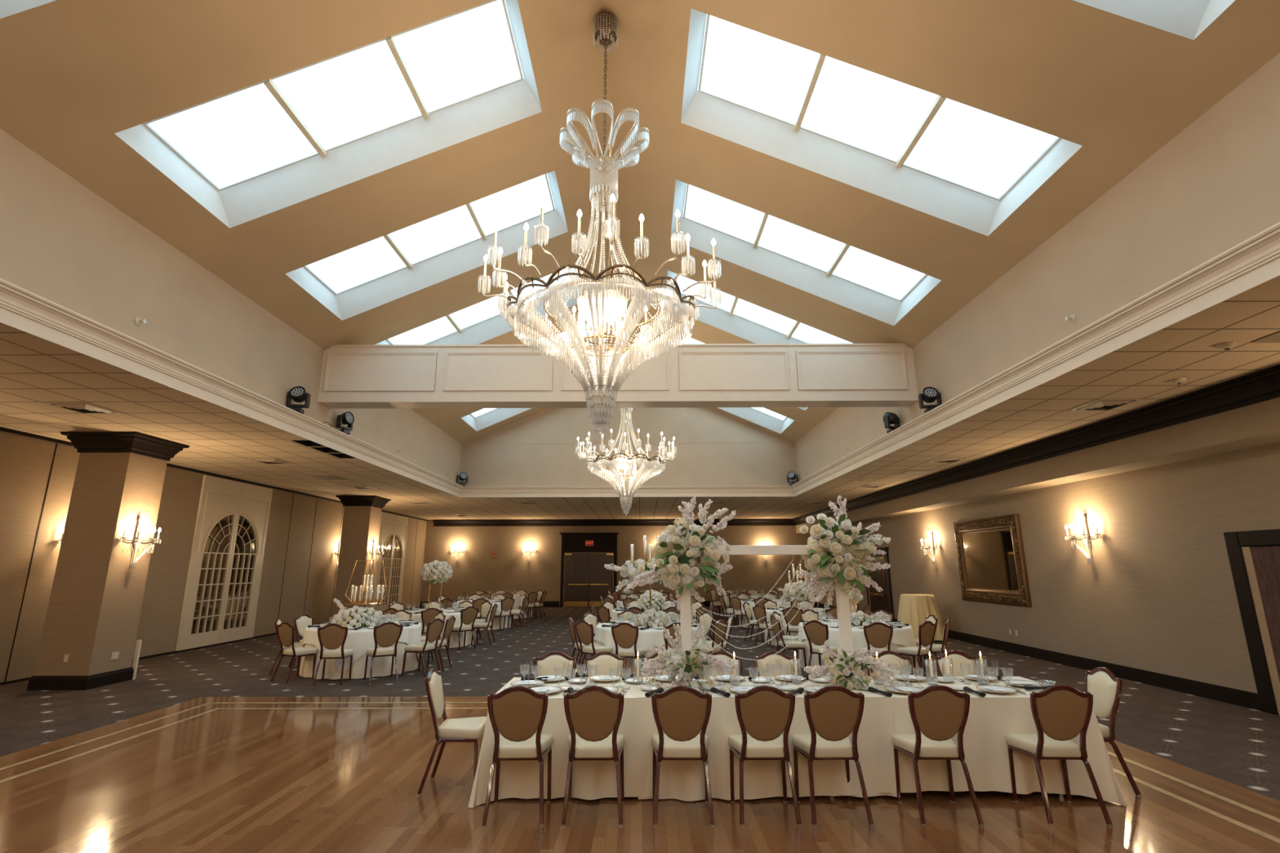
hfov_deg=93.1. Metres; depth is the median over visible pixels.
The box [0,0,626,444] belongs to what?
sloped ceiling
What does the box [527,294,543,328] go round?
bulb
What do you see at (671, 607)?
banquet chair
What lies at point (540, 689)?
menu card
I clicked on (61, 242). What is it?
wall
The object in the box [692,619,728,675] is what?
banquet chair
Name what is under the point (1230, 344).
smoke detector
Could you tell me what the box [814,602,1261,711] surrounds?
baseboard
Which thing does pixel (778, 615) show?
cushion
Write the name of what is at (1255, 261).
trim
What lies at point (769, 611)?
table overlay
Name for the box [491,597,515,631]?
banquet chair
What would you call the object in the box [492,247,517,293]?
candle
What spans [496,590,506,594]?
cushion
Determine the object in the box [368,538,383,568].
wall sconce
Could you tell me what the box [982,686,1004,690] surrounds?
menu card
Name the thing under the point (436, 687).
chair back
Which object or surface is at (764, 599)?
banquet chair
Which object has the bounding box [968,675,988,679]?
menu card
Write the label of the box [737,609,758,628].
tablecloth
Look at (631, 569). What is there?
candelabra
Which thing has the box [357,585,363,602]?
candle cup
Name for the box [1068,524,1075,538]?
candle
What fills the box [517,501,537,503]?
ceiling vent
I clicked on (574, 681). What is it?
bread plate
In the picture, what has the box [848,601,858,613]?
banquet chair
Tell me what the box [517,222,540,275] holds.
candle
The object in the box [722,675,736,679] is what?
menu card
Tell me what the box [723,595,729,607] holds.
cushion
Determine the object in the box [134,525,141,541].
candle
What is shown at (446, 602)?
banquet chair
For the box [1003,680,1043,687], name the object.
dinner plate
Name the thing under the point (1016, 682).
menu card
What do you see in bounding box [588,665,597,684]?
water goblet
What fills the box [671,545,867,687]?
arch
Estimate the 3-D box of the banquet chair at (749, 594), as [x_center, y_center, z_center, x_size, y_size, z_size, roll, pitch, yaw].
[3.709,6.252,21.202,0.456,0.936,0.500,-4,-14,17]
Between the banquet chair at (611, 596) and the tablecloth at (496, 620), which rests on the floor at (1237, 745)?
the banquet chair at (611, 596)
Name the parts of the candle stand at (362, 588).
hexagon frame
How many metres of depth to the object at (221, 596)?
14.63 m
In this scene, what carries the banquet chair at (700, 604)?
on the floor at (1237, 745)
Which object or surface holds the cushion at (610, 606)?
on the banquet chair at (607, 604)
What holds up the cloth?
on the cocktail table
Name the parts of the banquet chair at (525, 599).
seat, frame, panel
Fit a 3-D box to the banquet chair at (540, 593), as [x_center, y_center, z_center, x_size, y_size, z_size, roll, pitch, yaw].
[-3.980,6.671,22.945,0.500,0.936,0.456,9,-16,-33]
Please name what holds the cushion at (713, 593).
on the banquet chair at (713, 592)
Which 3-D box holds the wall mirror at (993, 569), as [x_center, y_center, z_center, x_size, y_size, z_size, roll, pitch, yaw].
[7.856,3.024,13.712,0.095,1.860,2.620,0,-13,0]
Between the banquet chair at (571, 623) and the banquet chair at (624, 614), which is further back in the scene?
the banquet chair at (624, 614)
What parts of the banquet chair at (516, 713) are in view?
leg, leg, panel, frame, seat rail, seat, leg, leg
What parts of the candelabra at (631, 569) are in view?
stem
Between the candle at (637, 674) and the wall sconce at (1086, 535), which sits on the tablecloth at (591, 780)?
the candle at (637, 674)
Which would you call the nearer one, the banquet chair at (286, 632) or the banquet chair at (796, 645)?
the banquet chair at (286, 632)
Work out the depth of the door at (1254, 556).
7.66 m
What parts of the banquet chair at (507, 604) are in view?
seat, frame, panel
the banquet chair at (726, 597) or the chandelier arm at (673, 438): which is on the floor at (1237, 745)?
the banquet chair at (726, 597)
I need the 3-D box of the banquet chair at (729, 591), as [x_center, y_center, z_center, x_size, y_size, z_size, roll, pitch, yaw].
[3.564,6.794,23.552,0.456,0.936,0.500,4,-14,-16]
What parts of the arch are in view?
post, post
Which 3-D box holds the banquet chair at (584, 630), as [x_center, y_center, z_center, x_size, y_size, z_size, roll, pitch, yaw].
[-0.776,3.701,10.107,0.456,0.936,0.500,-13,-18,43]
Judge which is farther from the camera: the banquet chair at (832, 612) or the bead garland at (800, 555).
the banquet chair at (832, 612)
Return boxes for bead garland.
[690,586,819,660]
[690,595,693,639]
[691,580,813,648]
[692,555,794,616]
[692,555,802,627]
[692,568,808,637]
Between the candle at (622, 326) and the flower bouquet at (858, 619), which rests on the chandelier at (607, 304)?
the candle at (622, 326)
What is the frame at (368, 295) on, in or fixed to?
attached to the sloped ceiling at (75, 74)
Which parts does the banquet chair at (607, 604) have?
frame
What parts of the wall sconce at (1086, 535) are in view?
stem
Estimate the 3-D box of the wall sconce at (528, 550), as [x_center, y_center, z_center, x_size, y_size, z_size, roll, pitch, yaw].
[-5.139,5.758,28.058,0.714,0.961,0.370,0,-13,0]
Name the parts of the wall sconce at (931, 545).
stem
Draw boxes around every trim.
[0,222,1279,497]
[0,426,427,520]
[0,702,1279,822]
[0,707,1279,844]
[4,443,417,681]
[132,640,142,679]
[432,518,795,526]
[483,442,794,444]
[792,364,1279,525]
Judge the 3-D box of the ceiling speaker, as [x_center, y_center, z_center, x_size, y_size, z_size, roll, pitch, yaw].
[6.412,-0.534,7.220,0.150,0.060,0.150,0,-13,0]
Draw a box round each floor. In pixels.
[0,606,1279,800]
[0,697,1279,852]
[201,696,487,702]
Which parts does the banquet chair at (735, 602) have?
panel, frame, seat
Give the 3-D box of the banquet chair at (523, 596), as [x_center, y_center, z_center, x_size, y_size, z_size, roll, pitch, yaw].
[-3.870,5.769,19.038,0.500,0.936,0.456,7,-15,-27]
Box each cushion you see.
[296,616,311,636]
[390,603,403,610]
[392,611,409,621]
[426,601,439,608]
[435,613,443,620]
[469,595,480,599]
[480,602,490,617]
[493,595,504,599]
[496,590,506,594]
[520,595,524,608]
[537,591,542,600]
[584,613,596,634]
[603,602,613,617]
[619,611,635,621]
[627,594,638,598]
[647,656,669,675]
[692,602,702,617]
[699,613,712,632]
[710,590,715,599]
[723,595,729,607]
[725,589,733,593]
[725,617,731,639]
[737,594,747,599]
[744,603,751,618]
[764,601,776,608]
[773,613,782,630]
[801,610,817,620]
[808,597,814,604]
[849,604,857,613]
[871,612,890,622]
[925,616,935,623]
[1087,671,1116,718]
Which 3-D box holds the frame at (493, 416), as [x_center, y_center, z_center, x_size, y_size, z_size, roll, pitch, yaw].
[-3.256,-1.036,18.643,3.955,2.019,1.770,0,-13,0]
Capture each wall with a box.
[0,128,462,484]
[0,431,426,682]
[420,520,810,607]
[459,407,796,486]
[795,52,1279,481]
[795,396,1279,533]
[809,441,1279,693]
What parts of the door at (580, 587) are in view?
kick plate, kick plate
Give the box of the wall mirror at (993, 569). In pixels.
[953,514,1031,606]
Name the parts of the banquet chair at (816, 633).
leg, panel, frame, leg, seat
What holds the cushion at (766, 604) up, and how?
on the banquet chair at (766, 604)
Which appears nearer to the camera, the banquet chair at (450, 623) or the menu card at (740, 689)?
the menu card at (740, 689)
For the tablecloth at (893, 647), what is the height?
0.749 m
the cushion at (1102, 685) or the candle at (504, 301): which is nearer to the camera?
the cushion at (1102, 685)
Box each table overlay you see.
[302,621,421,673]
[404,608,475,642]
[453,600,511,624]
[491,594,532,608]
[594,621,705,671]
[611,608,693,622]
[616,599,678,608]
[620,594,673,599]
[724,593,762,609]
[738,599,791,622]
[764,607,828,635]
[798,620,919,666]
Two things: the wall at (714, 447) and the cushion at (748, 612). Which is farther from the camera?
the wall at (714, 447)
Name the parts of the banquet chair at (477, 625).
leg, seat, leg, frame, leg, panel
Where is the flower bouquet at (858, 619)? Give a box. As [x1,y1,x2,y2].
[831,610,882,626]
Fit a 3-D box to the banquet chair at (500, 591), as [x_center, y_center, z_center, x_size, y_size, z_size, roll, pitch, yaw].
[-5.360,6.773,23.372,0.456,0.936,0.500,3,-13,-15]
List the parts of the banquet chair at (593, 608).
frame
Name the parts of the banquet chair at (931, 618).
seat, frame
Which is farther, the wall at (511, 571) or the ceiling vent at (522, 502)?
the wall at (511, 571)
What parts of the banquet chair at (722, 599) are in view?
panel, frame, seat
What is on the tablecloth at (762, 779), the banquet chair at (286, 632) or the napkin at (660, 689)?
the napkin at (660, 689)
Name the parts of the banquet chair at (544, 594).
seat, frame, panel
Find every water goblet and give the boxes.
[554,667,564,688]
[576,664,586,684]
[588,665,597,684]
[608,667,618,688]
[621,668,631,688]
[765,663,775,684]
[912,667,923,688]
[973,664,985,684]
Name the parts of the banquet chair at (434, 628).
leg, leg, seat, seat rail, leg, frame, panel, leg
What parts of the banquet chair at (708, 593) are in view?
panel, frame, seat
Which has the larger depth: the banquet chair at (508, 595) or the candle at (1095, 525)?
the banquet chair at (508, 595)
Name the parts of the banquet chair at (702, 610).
frame, panel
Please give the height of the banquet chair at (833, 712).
0.936 m
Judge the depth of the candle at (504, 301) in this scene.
6.45 m
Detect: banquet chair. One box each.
[267,617,302,676]
[269,622,316,684]
[288,613,313,668]
[311,623,353,687]
[363,622,403,684]
[382,608,397,619]
[388,601,404,610]
[390,609,412,621]
[401,617,444,678]
[417,667,486,795]
[420,615,455,672]
[421,608,443,639]
[421,611,445,662]
[424,600,442,608]
[436,595,446,602]
[440,598,453,608]
[447,606,478,651]
[457,600,474,608]
[462,591,466,599]
[467,594,482,599]
[471,598,488,632]
[471,604,497,645]
[475,590,484,595]
[475,600,492,639]
[479,592,491,599]
[481,685,553,827]
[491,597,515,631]
[492,593,506,599]
[495,589,506,595]
[502,592,513,616]
[507,595,528,628]
[511,595,525,626]
[515,589,526,594]
[518,591,537,619]
[528,591,546,618]
[532,590,543,616]
[533,651,577,677]
[561,685,625,826]
[567,617,599,661]
[574,620,612,675]
[581,612,597,665]
[583,651,626,677]
[590,604,603,635]
[596,605,609,623]
[601,600,614,622]
[603,596,613,603]
[604,594,616,609]
[611,591,619,607]
[611,622,645,677]
[617,609,638,621]
[622,597,634,607]
[624,588,634,594]
[624,606,644,614]
[626,593,639,598]
[626,600,637,607]
[635,591,643,598]
[642,652,671,675]
[651,685,714,826]
[654,622,680,653]
[661,591,669,598]
[662,606,679,613]
[665,600,676,608]
[665,609,679,621]
[690,596,697,619]
[692,600,703,622]
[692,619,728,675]
[693,604,713,640]
[695,605,709,636]
[697,611,714,640]
[700,650,742,676]
[705,615,733,653]
[706,590,723,616]
[709,589,720,614]
[719,591,732,618]
[719,595,739,627]
[722,595,737,625]
[724,588,734,594]
[728,684,801,826]
[729,596,752,630]
[737,591,751,598]
[737,592,748,599]
[742,601,764,642]
[746,588,758,594]
[752,604,782,648]
[752,650,795,676]
[754,597,769,631]
[762,592,775,599]
[762,600,777,637]
[768,589,778,599]
[769,611,798,657]
[769,615,806,672]
[782,606,803,635]
[790,599,799,607]
[791,684,874,826]
[795,600,813,608]
[799,608,819,620]
[802,620,838,675]
[808,595,816,608]
[824,606,837,619]
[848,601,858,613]
[860,622,893,676]
[862,604,871,615]
[869,609,893,622]
[869,650,912,676]
[891,684,984,826]
[897,621,938,676]
[915,614,937,666]
[917,617,950,675]
[933,650,979,676]
[1005,684,1113,826]
[1084,666,1141,795]
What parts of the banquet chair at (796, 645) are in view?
panel, frame, seat rail, seat, leg, leg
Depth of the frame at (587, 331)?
16.54 m
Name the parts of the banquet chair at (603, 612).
panel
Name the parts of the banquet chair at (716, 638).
seat, frame, panel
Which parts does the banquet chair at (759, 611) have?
leg, panel, frame, seat, leg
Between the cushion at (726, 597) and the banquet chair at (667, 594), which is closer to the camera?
the cushion at (726, 597)
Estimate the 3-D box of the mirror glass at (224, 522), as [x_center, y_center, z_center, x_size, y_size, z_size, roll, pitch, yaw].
[-10.046,3.410,14.258,0.001,2.750,0.890,0,-13,0]
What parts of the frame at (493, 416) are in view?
frame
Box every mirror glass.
[191,514,233,634]
[223,515,255,629]
[377,534,392,606]
[389,535,400,604]
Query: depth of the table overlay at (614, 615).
14.36 m
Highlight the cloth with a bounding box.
[897,594,943,640]
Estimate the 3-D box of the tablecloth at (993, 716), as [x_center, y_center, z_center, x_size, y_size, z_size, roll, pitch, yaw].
[2.586,2.676,5.308,2.338,0.753,1.220,0,-13,0]
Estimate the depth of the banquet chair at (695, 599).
18.11 m
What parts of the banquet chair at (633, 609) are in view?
panel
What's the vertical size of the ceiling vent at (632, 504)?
0.030 m
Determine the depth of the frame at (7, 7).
4.83 m
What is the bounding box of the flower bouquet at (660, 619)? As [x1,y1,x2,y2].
[632,608,673,628]
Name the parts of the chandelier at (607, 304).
support rod, support rod, support rod, chain, support rod, support rod, support rod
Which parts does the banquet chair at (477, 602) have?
panel, frame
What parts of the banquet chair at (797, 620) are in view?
panel, seat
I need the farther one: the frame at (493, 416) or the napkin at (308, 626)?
the frame at (493, 416)
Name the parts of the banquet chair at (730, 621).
seat, frame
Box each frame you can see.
[0,0,55,18]
[114,0,542,227]
[285,170,568,320]
[375,267,582,344]
[461,408,531,431]
[534,322,591,344]
[661,326,808,410]
[664,270,809,343]
[670,179,941,325]
[680,8,1082,235]
[717,407,794,433]
[1073,0,1235,39]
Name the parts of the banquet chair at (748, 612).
leg, frame, seat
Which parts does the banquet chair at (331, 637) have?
leg, leg, panel, frame, seat rail, seat, leg, leg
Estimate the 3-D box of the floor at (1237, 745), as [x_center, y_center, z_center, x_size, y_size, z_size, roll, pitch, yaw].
[-1.087,3.983,9.244,17.970,0.001,37.800,0,-13,0]
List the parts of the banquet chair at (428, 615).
panel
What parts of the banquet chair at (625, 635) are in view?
panel, frame, seat, seat rail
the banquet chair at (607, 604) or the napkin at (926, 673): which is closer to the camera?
the napkin at (926, 673)
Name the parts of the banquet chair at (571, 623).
panel, frame, seat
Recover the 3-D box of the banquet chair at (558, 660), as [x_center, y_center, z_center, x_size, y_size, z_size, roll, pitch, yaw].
[-0.881,2.759,6.021,0.456,0.936,0.500,0,-13,0]
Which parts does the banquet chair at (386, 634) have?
leg, leg, seat, seat rail, frame, panel, leg, leg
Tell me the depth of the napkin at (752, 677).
5.67 m
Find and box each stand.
[345,560,388,613]
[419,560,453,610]
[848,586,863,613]
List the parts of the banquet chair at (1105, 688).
frame, seat, seat rail, leg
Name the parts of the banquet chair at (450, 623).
leg, seat, leg, frame, leg, panel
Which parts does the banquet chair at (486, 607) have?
seat, frame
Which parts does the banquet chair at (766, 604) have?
frame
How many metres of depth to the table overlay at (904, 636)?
10.23 m
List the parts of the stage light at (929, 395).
len plate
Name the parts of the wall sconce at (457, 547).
stem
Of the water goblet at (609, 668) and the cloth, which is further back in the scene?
the cloth
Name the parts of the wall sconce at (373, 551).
stem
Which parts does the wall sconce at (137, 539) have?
stem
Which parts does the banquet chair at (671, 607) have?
panel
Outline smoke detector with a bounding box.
[1215,341,1236,350]
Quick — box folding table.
[795,697,1063,798]
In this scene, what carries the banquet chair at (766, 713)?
on the floor at (220, 780)
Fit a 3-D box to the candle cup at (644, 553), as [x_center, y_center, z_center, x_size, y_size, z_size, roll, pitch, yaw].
[0.089,2.184,11.165,0.066,0.364,0.064,0,-13,0]
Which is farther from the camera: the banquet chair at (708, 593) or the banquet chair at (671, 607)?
the banquet chair at (708, 593)
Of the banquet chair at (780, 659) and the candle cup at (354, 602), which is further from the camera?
the candle cup at (354, 602)
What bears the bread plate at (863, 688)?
on the tablecloth at (762, 779)
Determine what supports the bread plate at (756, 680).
on the tablecloth at (762, 779)
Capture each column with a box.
[26,431,189,690]
[332,495,391,618]
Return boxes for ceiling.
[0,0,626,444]
[0,275,1279,519]
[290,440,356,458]
[603,0,1279,443]
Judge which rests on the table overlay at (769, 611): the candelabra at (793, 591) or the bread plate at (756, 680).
the candelabra at (793, 591)
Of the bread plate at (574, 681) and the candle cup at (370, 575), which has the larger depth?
the candle cup at (370, 575)
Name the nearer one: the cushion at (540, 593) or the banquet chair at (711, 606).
the banquet chair at (711, 606)
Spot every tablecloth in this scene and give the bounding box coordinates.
[299,642,418,679]
[421,622,475,649]
[467,677,669,808]
[475,611,511,631]
[513,602,532,618]
[593,640,699,677]
[638,675,900,801]
[720,607,736,617]
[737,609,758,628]
[764,621,791,646]
[799,639,919,676]
[834,676,1126,807]
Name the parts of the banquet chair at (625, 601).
panel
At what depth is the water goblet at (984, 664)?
5.47 m
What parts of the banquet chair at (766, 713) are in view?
leg, leg, seat, seat rail, panel, frame, leg, leg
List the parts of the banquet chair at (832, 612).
panel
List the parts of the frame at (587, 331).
frame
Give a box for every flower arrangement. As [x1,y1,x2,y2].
[631,496,735,610]
[640,622,736,689]
[797,495,890,606]
[804,640,899,690]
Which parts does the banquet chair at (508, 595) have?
panel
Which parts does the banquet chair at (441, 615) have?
seat, frame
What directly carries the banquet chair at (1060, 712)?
on the floor at (220, 780)
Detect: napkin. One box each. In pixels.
[307,625,320,627]
[520,676,547,680]
[564,673,587,680]
[567,687,574,693]
[601,624,615,626]
[622,672,636,680]
[644,687,663,697]
[692,674,699,679]
[710,687,730,697]
[748,672,756,679]
[787,687,804,694]
[803,675,821,679]
[867,687,892,697]
[923,671,937,679]
[963,686,986,697]
[995,672,1004,679]
[1023,685,1051,690]
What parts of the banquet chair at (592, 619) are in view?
frame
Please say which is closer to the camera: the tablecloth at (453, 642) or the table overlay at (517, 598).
the tablecloth at (453, 642)
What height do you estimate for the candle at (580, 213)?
0.457 m
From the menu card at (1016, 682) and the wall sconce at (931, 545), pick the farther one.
the wall sconce at (931, 545)
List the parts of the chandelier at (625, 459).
support rod, support rod, support rod, support rod, support rod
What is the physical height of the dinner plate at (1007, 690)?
0.021 m
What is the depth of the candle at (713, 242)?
5.93 m
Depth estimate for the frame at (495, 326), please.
13.61 m
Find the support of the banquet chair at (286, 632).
on the floor at (1237, 745)
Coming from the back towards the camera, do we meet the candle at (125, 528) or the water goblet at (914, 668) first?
the candle at (125, 528)
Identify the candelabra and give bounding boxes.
[604,535,671,609]
[777,564,817,610]
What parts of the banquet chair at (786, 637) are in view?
frame, seat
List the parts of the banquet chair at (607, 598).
panel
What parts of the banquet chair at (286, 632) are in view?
leg, panel, frame, leg, seat rail, leg, seat, leg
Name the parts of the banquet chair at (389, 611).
frame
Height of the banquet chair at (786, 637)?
0.936 m
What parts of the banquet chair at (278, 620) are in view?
leg, frame, seat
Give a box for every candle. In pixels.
[120,525,127,541]
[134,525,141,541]
[149,526,156,542]
[154,527,161,542]
[477,254,515,301]
[487,223,525,284]
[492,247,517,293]
[497,273,520,311]
[499,281,530,320]
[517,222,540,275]
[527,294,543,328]
[534,199,559,267]
[541,300,559,335]
[568,306,578,338]
[572,208,586,266]
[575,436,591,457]
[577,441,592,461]
[578,321,582,338]
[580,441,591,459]
[582,330,585,348]
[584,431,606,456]
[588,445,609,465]
[594,321,597,341]
[599,316,602,334]
[604,193,619,266]
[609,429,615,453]
[616,315,620,337]
[619,321,624,338]
[621,331,624,348]
[632,651,643,684]
[633,213,648,268]
[635,305,648,341]
[635,428,640,453]
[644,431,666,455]
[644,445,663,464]
[652,301,666,333]
[654,208,685,275]
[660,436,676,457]
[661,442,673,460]
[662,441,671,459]
[671,233,694,283]
[682,238,720,292]
[684,269,720,311]
[687,260,711,301]
[728,653,740,684]
[790,651,801,684]
[872,652,884,684]
[924,651,938,684]
[942,649,953,679]
[975,651,989,684]
[1064,524,1070,538]
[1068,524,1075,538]
[1081,523,1088,537]
[1093,523,1101,537]
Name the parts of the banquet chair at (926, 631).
seat, leg, seat rail, leg, frame, panel, leg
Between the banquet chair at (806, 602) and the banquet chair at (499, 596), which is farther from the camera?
the banquet chair at (499, 596)
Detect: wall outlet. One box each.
[62,654,69,662]
[110,651,119,660]
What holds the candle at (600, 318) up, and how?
on the chandelier at (607, 304)
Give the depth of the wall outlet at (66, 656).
9.27 m
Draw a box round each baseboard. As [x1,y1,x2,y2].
[0,606,420,685]
[420,600,719,607]
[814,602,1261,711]
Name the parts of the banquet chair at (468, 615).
leg, seat, leg, frame, panel, leg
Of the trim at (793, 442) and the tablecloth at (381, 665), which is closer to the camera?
the tablecloth at (381, 665)
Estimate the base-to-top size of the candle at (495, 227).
0.518 m
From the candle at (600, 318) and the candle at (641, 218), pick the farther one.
the candle at (600, 318)
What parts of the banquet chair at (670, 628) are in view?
seat, frame, panel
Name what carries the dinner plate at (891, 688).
on the tablecloth at (993, 716)
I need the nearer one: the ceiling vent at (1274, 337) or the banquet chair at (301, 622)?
the ceiling vent at (1274, 337)
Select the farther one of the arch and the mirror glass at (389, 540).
the mirror glass at (389, 540)
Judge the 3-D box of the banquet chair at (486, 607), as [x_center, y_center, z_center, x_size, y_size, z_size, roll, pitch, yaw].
[-4.114,4.945,15.466,0.456,0.936,0.500,-12,-17,41]
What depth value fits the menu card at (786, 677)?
5.68 m
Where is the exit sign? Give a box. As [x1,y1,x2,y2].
[585,540,593,546]
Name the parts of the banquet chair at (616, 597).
panel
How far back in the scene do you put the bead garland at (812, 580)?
5.49 m
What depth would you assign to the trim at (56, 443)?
10.30 m
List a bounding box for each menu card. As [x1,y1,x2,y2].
[517,681,537,684]
[534,687,549,691]
[542,675,555,679]
[600,675,612,679]
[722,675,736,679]
[738,687,751,691]
[781,675,797,679]
[894,686,914,691]
[901,675,918,679]
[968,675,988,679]
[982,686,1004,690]
[1010,681,1035,684]
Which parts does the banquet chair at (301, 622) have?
leg, frame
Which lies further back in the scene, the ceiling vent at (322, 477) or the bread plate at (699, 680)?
the ceiling vent at (322, 477)
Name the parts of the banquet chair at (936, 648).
leg, leg, seat, frame, panel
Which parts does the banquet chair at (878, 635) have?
seat, panel, frame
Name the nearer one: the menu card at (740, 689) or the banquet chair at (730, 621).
the menu card at (740, 689)
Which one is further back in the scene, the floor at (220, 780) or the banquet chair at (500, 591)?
the banquet chair at (500, 591)
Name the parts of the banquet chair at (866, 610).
panel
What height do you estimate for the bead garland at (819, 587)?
0.931 m
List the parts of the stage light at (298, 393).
len plate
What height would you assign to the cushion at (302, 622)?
0.373 m
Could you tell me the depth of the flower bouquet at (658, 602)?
14.43 m
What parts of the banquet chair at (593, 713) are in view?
leg, leg, panel, frame, seat, seat rail, leg, leg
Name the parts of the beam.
panel moulding, panel moulding, panel moulding, beam moulding, panel moulding, panel moulding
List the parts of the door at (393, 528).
moulding, moulding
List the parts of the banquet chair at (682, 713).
leg, leg, seat, seat rail, panel, frame, leg, leg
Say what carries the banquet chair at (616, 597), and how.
on the floor at (1237, 745)
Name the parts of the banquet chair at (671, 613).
frame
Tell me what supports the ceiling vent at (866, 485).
in the ceiling at (35, 371)
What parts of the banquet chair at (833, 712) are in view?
leg, leg, seat, seat rail, panel, frame, leg, leg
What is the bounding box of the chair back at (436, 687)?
[429,671,444,718]
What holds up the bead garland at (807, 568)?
hanging from the arch
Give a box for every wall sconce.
[57,528,64,543]
[120,510,161,568]
[333,542,340,565]
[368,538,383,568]
[449,541,465,561]
[522,542,536,559]
[920,530,938,564]
[1064,508,1102,563]
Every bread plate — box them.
[560,686,580,690]
[568,679,586,683]
[624,679,643,683]
[640,686,659,691]
[692,679,708,681]
[703,685,723,690]
[751,678,769,683]
[776,685,796,690]
[812,678,828,682]
[858,685,878,690]
[933,678,954,682]
[947,685,964,690]
[1004,678,1026,680]
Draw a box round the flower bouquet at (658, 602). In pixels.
[635,589,666,611]
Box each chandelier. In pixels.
[477,13,720,439]
[575,319,676,514]
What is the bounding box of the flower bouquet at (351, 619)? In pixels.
[320,598,395,628]
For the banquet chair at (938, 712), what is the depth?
4.50 m
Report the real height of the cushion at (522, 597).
0.373 m
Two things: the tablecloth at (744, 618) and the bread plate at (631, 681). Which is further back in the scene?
the tablecloth at (744, 618)
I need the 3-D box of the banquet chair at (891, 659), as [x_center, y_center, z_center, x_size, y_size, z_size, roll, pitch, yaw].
[2.598,2.749,6.015,0.456,0.936,0.500,0,-13,0]
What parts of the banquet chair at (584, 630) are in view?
leg, panel, frame, seat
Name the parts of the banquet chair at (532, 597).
seat, frame, panel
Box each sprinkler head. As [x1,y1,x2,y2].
[134,316,146,325]
[1064,314,1075,322]
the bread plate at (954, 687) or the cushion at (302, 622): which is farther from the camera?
the cushion at (302, 622)
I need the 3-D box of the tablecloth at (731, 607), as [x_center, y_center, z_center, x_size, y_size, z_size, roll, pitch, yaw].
[3.999,6.609,22.396,1.990,0.749,2.014,1,-13,-4]
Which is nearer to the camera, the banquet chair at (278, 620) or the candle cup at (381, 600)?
the banquet chair at (278, 620)
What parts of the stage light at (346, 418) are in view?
len plate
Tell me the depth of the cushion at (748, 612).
15.14 m
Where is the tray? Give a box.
[345,603,383,604]
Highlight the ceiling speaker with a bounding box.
[1169,377,1186,384]
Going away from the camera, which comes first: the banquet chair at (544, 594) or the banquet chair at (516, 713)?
the banquet chair at (516, 713)
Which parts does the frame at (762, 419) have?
frame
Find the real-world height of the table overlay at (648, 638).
0.664 m
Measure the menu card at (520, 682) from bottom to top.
0.001 m
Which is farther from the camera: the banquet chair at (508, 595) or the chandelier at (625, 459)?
the banquet chair at (508, 595)
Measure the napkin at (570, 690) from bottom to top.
0.036 m
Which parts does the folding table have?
leg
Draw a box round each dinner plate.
[399,621,413,622]
[510,680,544,687]
[530,686,561,693]
[534,675,565,681]
[589,675,621,681]
[602,686,618,692]
[653,675,677,681]
[664,686,699,691]
[713,675,746,681]
[728,685,755,693]
[773,674,806,681]
[802,685,824,693]
[884,685,922,693]
[886,622,902,624]
[892,674,927,681]
[961,674,998,680]
[976,685,1017,693]
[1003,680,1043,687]
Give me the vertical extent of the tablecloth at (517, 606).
0.749 m
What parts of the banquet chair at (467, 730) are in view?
leg, frame, leg, seat rail, seat, leg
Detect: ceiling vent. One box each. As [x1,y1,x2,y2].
[43,402,122,413]
[248,458,292,463]
[311,475,346,479]
[347,485,375,488]
[407,501,431,503]
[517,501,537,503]
[624,502,640,505]
[711,501,725,503]
[805,501,824,503]
[859,484,888,487]
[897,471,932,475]
[929,457,969,462]
[1069,399,1142,410]
[1250,331,1279,342]
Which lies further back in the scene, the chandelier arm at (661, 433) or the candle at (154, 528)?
the chandelier arm at (661, 433)
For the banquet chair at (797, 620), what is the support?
on the floor at (1237, 745)
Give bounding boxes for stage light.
[285,386,311,413]
[336,411,354,434]
[456,471,468,486]
[786,471,798,485]
[883,412,899,433]
[917,386,942,413]
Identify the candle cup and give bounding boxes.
[349,585,355,602]
[352,586,358,603]
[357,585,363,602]
[362,575,367,591]
[364,586,369,603]
[368,575,373,591]
[368,585,373,602]
[375,585,380,602]
[379,585,385,602]
[631,544,634,564]
[643,535,646,555]
[648,543,652,562]
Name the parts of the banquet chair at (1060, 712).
leg, seat, leg, seat rail, frame, panel, leg, leg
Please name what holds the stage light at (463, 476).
on the trim at (1255, 261)
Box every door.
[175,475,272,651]
[373,511,408,613]
[560,533,618,607]
[865,546,894,622]
[1223,528,1279,715]
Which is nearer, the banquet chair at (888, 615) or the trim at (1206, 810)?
the trim at (1206, 810)
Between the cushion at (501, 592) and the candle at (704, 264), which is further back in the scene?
the cushion at (501, 592)
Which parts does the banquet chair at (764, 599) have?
panel, frame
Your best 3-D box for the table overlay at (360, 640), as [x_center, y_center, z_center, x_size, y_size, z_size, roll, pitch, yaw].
[-4.998,3.946,10.976,1.980,0.664,1.964,11,-17,-40]
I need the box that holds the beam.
[317,342,918,408]
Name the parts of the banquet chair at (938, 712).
leg, leg, seat, seat rail, frame, panel, leg, leg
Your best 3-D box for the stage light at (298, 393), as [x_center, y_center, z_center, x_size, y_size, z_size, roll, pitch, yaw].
[-5.681,-0.447,10.080,0.340,0.455,0.267,2,-13,-8]

